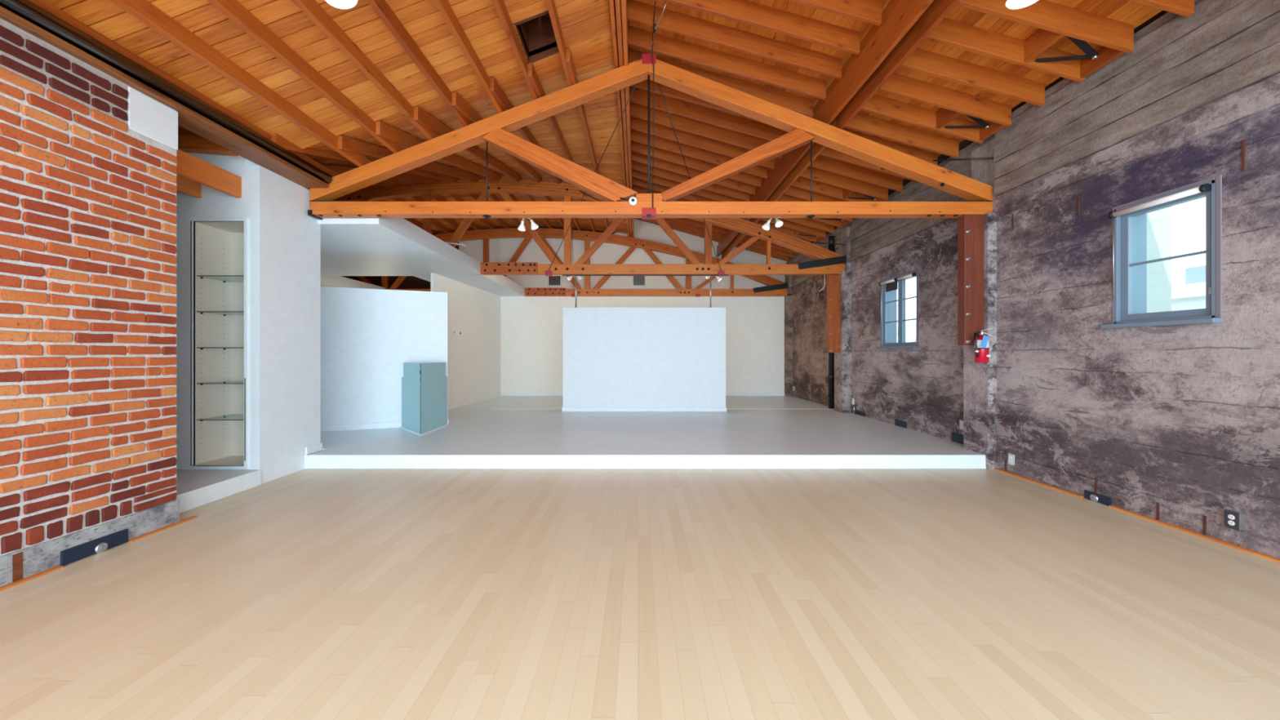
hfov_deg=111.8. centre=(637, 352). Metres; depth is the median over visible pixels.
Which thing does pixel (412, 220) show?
joist
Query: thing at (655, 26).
wire
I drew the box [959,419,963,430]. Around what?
wall outlet
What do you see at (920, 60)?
rafter
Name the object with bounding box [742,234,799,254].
rafter
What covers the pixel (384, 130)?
joist
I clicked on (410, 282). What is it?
wall
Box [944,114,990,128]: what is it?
strap
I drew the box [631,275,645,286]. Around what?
air vent
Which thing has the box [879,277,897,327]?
roller blind
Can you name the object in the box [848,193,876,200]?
strap
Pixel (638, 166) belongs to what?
rafter
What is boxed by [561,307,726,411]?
wall
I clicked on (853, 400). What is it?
wall outlet
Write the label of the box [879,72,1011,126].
rafter
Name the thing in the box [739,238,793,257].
rafter
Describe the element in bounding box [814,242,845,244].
rod
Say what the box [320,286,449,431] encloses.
wall
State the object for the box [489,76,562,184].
joist
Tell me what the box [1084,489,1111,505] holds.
box
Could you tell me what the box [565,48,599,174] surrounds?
joist
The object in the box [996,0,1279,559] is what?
wall
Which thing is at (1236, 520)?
wall outlet
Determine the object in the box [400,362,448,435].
base cabinet
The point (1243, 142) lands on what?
ties
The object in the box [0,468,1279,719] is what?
floor
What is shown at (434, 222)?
joist
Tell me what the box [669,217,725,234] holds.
rafter
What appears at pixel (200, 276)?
glass shelf
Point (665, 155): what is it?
rafter
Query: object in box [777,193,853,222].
rafter
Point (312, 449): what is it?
baseboard
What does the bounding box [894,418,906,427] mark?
box
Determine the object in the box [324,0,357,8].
spotlight
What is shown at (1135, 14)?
ceiling
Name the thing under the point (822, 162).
rafter
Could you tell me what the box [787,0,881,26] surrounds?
rafter
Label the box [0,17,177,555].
wall
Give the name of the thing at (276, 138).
joist
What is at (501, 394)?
baseboard
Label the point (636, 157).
rafter
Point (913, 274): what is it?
roller blind
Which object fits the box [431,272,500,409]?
wall
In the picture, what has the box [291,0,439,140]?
joist
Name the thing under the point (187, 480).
floor
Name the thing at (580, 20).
ceiling
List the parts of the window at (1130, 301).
sill, sash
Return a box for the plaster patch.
[128,86,177,150]
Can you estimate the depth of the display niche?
4.44 m
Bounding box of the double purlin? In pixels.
[716,0,959,259]
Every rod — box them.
[573,275,577,307]
[708,275,712,307]
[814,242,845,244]
[933,157,994,161]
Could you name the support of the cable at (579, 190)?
attached to the truss at (828, 262)
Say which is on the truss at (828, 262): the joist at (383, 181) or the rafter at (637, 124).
the joist at (383, 181)
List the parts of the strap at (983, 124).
arm, arm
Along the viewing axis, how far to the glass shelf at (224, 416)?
4.30 m
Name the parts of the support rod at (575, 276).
rod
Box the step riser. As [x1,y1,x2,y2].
[176,469,261,512]
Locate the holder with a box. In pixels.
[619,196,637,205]
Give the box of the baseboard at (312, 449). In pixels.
[304,442,322,468]
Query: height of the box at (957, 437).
0.116 m
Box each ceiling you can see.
[44,0,627,234]
[177,125,186,129]
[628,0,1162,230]
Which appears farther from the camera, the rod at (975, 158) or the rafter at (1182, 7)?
the rod at (975, 158)
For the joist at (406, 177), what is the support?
on the truss at (828, 262)
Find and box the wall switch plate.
[451,328,455,336]
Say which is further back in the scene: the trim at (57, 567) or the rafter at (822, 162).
the rafter at (822, 162)
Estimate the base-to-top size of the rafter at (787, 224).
0.653 m
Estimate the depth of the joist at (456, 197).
10.80 m
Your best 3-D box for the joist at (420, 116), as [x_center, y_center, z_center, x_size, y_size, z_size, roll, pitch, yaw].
[-2.297,-2.930,6.490,0.045,1.042,4.020,0,0,0]
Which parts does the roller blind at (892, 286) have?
chain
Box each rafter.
[627,0,841,79]
[628,25,826,99]
[629,48,813,117]
[630,86,788,141]
[631,79,761,122]
[631,102,782,158]
[631,116,774,168]
[631,128,767,178]
[631,141,760,186]
[631,151,755,195]
[632,160,750,201]
[632,169,745,201]
[632,177,718,201]
[632,184,693,201]
[635,217,719,241]
[662,0,859,54]
[662,217,723,237]
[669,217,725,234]
[735,242,788,261]
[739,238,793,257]
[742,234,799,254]
[756,219,818,242]
[760,217,826,238]
[776,200,843,227]
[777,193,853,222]
[779,217,834,233]
[783,185,847,201]
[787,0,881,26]
[791,176,872,201]
[791,235,811,243]
[800,166,888,200]
[808,154,902,191]
[819,146,918,182]
[842,128,937,165]
[844,112,959,158]
[860,93,982,143]
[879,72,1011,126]
[899,48,1044,106]
[924,17,1084,82]
[956,0,1133,53]
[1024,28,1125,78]
[1128,0,1194,17]
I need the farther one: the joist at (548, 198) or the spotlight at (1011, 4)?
the joist at (548, 198)
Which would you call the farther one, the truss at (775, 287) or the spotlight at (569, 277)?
the truss at (775, 287)
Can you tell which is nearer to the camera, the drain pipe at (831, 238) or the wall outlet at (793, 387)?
the drain pipe at (831, 238)
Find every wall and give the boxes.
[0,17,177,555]
[0,499,179,586]
[176,152,320,484]
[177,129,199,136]
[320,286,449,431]
[341,217,784,288]
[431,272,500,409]
[458,218,786,288]
[500,296,784,393]
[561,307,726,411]
[785,133,995,441]
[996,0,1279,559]
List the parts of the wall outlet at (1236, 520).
plate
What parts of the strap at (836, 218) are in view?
arm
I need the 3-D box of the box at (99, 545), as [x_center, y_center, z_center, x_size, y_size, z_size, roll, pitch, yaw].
[-3.493,1.255,2.800,0.030,0.100,0.340,0,0,0]
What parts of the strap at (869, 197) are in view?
arm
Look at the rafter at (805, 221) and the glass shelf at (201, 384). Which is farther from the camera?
the rafter at (805, 221)
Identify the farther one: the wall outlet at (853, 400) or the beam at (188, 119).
the wall outlet at (853, 400)
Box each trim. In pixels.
[0,515,197,591]
[993,467,1279,563]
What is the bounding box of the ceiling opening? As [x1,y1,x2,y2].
[512,8,564,63]
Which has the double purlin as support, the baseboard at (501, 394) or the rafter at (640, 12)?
the rafter at (640, 12)
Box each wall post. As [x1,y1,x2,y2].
[826,275,840,352]
[957,213,984,345]
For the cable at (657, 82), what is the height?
1.651 m
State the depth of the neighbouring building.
6.93 m
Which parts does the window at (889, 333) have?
sash, sill, sash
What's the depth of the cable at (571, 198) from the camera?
10.04 m
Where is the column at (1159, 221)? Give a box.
[1146,206,1171,312]
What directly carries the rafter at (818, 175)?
on the double purlin
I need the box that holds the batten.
[444,241,465,246]
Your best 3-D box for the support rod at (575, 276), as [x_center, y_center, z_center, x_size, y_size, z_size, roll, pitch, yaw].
[-1.218,-1.206,8.500,0.068,0.647,0.070,0,0,0]
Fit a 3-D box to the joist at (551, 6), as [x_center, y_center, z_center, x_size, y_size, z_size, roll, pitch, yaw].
[-0.767,-3.071,1.320,0.042,0.134,7.600,0,0,0]
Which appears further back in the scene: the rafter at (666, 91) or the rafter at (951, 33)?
the rafter at (666, 91)
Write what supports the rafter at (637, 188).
on the double purlin
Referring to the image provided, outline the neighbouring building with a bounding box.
[897,265,1205,342]
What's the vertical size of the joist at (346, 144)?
1.361 m
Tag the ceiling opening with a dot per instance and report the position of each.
(537, 30)
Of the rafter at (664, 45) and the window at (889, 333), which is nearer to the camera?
the rafter at (664, 45)
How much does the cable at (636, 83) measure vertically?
1.651 m
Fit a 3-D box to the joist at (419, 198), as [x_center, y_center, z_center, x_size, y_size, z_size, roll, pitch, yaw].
[-4.715,-3.313,10.035,0.045,0.135,3.630,0,0,0]
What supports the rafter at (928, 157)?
on the double purlin
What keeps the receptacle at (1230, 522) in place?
attached to the wall outlet at (1236, 520)
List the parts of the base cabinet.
trim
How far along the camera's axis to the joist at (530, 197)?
10.86 m
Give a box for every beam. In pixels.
[0,5,328,187]
[177,134,238,155]
[608,0,634,237]
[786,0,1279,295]
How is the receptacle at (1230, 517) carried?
attached to the wall outlet at (1236, 520)
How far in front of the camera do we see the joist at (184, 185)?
4.15 m
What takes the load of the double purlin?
on the roof truss at (802, 130)
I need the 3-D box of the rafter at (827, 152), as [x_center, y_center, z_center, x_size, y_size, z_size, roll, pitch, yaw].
[3.138,-2.737,6.106,1.625,0.653,0.040,0,0,0]
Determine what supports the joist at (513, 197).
on the truss at (775, 287)
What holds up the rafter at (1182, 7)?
on the double purlin
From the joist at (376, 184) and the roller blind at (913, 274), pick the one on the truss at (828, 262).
the joist at (376, 184)
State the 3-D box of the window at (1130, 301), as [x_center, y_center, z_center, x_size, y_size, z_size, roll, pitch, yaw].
[4.098,-0.714,3.334,0.305,1.017,0.732,0,0,0]
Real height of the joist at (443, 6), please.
0.134 m
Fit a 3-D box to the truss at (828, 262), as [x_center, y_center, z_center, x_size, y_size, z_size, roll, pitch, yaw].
[-2.553,-2.408,8.373,13.095,1.844,0.173,0,0,0]
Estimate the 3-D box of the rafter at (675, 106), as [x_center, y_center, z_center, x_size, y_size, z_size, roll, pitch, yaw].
[1.022,-3.330,6.106,2.265,0.833,0.040,0,0,0]
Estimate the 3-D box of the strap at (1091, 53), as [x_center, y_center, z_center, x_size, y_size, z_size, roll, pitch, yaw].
[3.683,-2.529,3.659,0.388,0.094,0.363,0,0,0]
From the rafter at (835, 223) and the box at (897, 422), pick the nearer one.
the box at (897, 422)
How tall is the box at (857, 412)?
0.076 m
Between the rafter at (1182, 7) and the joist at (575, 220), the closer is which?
the rafter at (1182, 7)
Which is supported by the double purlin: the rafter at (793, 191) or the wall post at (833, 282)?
the rafter at (793, 191)
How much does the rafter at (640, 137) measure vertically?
0.833 m
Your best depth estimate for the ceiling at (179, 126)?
4.21 m
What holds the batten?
on the soffit
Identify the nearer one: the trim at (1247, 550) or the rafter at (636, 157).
the trim at (1247, 550)
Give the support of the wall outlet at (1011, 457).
attached to the wall at (1185, 419)
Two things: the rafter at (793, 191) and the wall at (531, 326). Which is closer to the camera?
the rafter at (793, 191)
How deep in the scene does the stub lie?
2.45 m
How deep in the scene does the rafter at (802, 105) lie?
5.33 m
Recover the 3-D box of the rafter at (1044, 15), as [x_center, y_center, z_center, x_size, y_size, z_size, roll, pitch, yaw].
[3.138,-2.737,3.471,1.625,0.653,0.040,0,0,0]
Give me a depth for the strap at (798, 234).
9.36 m
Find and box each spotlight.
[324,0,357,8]
[517,217,538,231]
[567,275,582,280]
[706,275,721,280]
[762,217,782,230]
[1005,0,1038,8]
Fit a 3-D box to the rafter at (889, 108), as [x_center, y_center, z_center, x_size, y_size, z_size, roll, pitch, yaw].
[3.138,-2.737,4.977,1.625,0.653,0.040,0,0,0]
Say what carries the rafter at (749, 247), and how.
on the double purlin
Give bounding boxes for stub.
[12,551,22,582]
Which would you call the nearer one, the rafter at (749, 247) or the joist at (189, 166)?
the joist at (189, 166)
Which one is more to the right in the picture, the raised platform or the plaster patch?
the raised platform
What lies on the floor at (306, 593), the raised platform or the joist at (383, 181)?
the raised platform
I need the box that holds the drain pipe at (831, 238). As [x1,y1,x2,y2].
[827,235,835,408]
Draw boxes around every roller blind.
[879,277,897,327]
[895,272,915,280]
[1107,183,1211,301]
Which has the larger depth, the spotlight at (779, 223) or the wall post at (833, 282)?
the wall post at (833, 282)
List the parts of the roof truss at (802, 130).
plate, plate, washer plate, hanger rod, king rod, washer plate, hanger rod, plate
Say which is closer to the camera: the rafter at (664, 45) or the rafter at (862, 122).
the rafter at (664, 45)
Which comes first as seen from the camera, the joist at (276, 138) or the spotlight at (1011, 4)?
the spotlight at (1011, 4)
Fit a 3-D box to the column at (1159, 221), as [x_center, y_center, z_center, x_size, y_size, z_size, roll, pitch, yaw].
[4.785,-1.200,4.185,0.330,6.000,0.330,0,0,0]
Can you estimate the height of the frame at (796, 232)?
0.327 m
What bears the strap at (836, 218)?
attached to the rafter at (835, 223)
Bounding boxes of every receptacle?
[1227,514,1235,519]
[1227,520,1235,525]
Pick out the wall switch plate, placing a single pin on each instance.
(453, 331)
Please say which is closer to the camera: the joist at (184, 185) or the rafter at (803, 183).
the joist at (184, 185)
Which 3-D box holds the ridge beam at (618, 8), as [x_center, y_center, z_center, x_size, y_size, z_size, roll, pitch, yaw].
[-0.189,-3.390,4.690,0.153,0.580,14.340,0,0,0]
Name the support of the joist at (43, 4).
on the roof truss at (802, 130)
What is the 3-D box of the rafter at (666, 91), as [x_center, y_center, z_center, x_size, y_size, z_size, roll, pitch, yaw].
[1.022,-3.330,5.730,2.265,0.833,0.040,0,0,0]
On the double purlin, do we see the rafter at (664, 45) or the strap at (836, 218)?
the rafter at (664, 45)
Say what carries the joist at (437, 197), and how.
on the truss at (775, 287)
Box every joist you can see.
[29,0,337,177]
[109,0,371,166]
[176,149,241,197]
[176,174,201,197]
[206,0,405,153]
[271,133,462,182]
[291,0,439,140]
[321,164,441,183]
[337,135,481,182]
[364,185,377,188]
[366,0,471,126]
[372,182,397,186]
[372,200,437,235]
[375,120,502,182]
[378,180,417,185]
[391,197,452,232]
[411,195,459,228]
[413,106,521,182]
[431,195,480,230]
[432,0,504,113]
[448,194,494,228]
[451,91,542,182]
[467,193,509,228]
[473,173,520,226]
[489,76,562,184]
[492,0,537,100]
[509,194,536,224]
[524,194,552,228]
[527,62,573,162]
[533,179,564,229]
[545,0,572,86]
[554,179,581,230]
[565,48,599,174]
[582,199,595,231]
[604,217,608,228]
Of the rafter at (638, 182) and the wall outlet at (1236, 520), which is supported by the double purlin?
the rafter at (638, 182)
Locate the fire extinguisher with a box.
[973,328,993,362]
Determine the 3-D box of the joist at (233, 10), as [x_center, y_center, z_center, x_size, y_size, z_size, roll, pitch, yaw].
[-2.732,-2.314,1.320,0.042,0.134,7.600,0,0,0]
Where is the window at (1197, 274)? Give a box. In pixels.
[1185,265,1205,284]
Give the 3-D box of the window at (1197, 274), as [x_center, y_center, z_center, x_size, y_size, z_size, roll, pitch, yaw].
[10.000,-1.270,7.250,0.800,0.420,0.700,0,0,0]
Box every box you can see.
[60,528,128,565]
[855,409,865,416]
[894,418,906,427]
[951,431,963,444]
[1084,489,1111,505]
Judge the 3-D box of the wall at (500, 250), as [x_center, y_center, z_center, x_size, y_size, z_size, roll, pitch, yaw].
[-0.405,-2.600,11.910,8.990,2.200,0.100,0,0,0]
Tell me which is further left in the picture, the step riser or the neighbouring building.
the step riser
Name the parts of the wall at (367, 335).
baseboard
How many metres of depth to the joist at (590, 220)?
10.95 m
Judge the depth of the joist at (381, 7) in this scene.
3.73 m
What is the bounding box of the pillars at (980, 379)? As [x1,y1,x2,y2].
[784,137,996,469]
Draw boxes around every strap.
[798,234,818,237]
[819,217,843,221]
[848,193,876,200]
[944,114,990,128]
[1035,35,1099,62]
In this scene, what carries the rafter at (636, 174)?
on the double purlin
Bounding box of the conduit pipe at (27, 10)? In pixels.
[0,0,332,183]
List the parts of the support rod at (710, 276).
rod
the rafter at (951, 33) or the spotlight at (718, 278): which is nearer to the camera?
the rafter at (951, 33)
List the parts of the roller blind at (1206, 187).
chain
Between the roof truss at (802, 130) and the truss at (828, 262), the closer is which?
the roof truss at (802, 130)
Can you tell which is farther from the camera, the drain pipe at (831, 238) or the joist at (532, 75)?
the drain pipe at (831, 238)
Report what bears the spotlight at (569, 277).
attached to the truss at (828, 262)
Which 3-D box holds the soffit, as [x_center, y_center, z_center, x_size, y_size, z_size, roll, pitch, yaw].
[-6.110,-1.620,8.525,6.180,0.240,6.950,0,0,0]
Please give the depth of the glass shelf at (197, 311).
4.30 m
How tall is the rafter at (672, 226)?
0.833 m
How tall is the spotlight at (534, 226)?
0.171 m
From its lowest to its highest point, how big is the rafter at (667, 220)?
0.833 m
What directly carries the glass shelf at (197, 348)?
attached to the display niche
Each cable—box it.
[548,83,636,271]
[571,198,573,293]
[578,190,601,201]
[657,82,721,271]
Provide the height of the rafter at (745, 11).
0.833 m
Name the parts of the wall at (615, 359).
baseboard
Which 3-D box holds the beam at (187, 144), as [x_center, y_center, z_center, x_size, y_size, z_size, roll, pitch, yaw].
[-4.715,-2.050,4.210,1.570,0.239,0.100,0,0,0]
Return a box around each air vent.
[547,275,561,286]
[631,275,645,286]
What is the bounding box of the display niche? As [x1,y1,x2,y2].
[188,217,248,468]
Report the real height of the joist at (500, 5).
0.134 m
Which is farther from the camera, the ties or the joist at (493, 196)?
the joist at (493, 196)
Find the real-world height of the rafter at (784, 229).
0.653 m
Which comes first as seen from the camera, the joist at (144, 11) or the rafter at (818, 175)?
the joist at (144, 11)
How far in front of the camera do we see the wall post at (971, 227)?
4.88 m
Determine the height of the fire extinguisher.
0.378 m
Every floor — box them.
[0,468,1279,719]
[176,469,257,494]
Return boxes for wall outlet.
[792,386,795,396]
[851,398,856,413]
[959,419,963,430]
[1008,453,1015,465]
[1224,509,1245,530]
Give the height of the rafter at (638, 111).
0.833 m
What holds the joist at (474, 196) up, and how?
on the truss at (775, 287)
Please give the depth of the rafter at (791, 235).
9.85 m
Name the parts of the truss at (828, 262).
web post, web post, tie rod, web post, web post, plate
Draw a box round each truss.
[307,53,992,219]
[331,179,846,275]
[356,227,787,297]
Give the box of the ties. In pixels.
[1004,140,1245,535]
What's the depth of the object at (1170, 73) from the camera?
3.52 m
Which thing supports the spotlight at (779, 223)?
attached to the roof truss at (802, 130)
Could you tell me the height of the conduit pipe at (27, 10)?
0.116 m
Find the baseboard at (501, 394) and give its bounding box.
[500,393,784,395]
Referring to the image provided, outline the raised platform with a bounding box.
[307,395,986,468]
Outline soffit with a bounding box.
[317,217,524,296]
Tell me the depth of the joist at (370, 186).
8.18 m
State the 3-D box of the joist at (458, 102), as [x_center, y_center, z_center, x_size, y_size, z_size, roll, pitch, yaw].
[-1.905,-2.995,6.490,0.045,0.869,4.020,0,0,0]
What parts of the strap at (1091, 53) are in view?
arm, arm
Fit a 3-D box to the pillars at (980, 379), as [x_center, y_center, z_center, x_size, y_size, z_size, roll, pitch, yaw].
[3.995,-0.550,8.290,0.190,3.700,6.920,0,0,0]
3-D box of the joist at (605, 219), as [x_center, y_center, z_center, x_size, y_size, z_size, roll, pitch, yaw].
[-0.785,-3.247,10.035,0.045,0.135,3.630,0,0,0]
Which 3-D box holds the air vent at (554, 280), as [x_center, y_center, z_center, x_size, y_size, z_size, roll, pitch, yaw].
[-2.279,-1.969,11.844,0.380,0.320,0.032,0,0,0]
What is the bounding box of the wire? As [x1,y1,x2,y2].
[651,0,666,208]
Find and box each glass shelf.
[196,275,244,282]
[196,311,244,315]
[196,347,244,349]
[196,382,244,385]
[196,416,244,421]
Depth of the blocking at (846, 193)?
7.08 m
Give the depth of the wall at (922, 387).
6.73 m
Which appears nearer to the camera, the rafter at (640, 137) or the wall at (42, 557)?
the wall at (42, 557)
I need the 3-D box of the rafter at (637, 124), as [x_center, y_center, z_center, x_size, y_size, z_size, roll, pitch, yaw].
[1.022,-3.330,6.859,2.265,0.833,0.040,0,0,0]
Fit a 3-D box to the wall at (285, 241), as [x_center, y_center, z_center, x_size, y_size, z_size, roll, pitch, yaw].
[-6.465,-0.450,4.680,5.470,3.500,0.820,0,0,0]
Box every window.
[875,268,918,348]
[1100,174,1222,328]
[1185,265,1205,284]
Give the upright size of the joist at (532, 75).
0.494 m

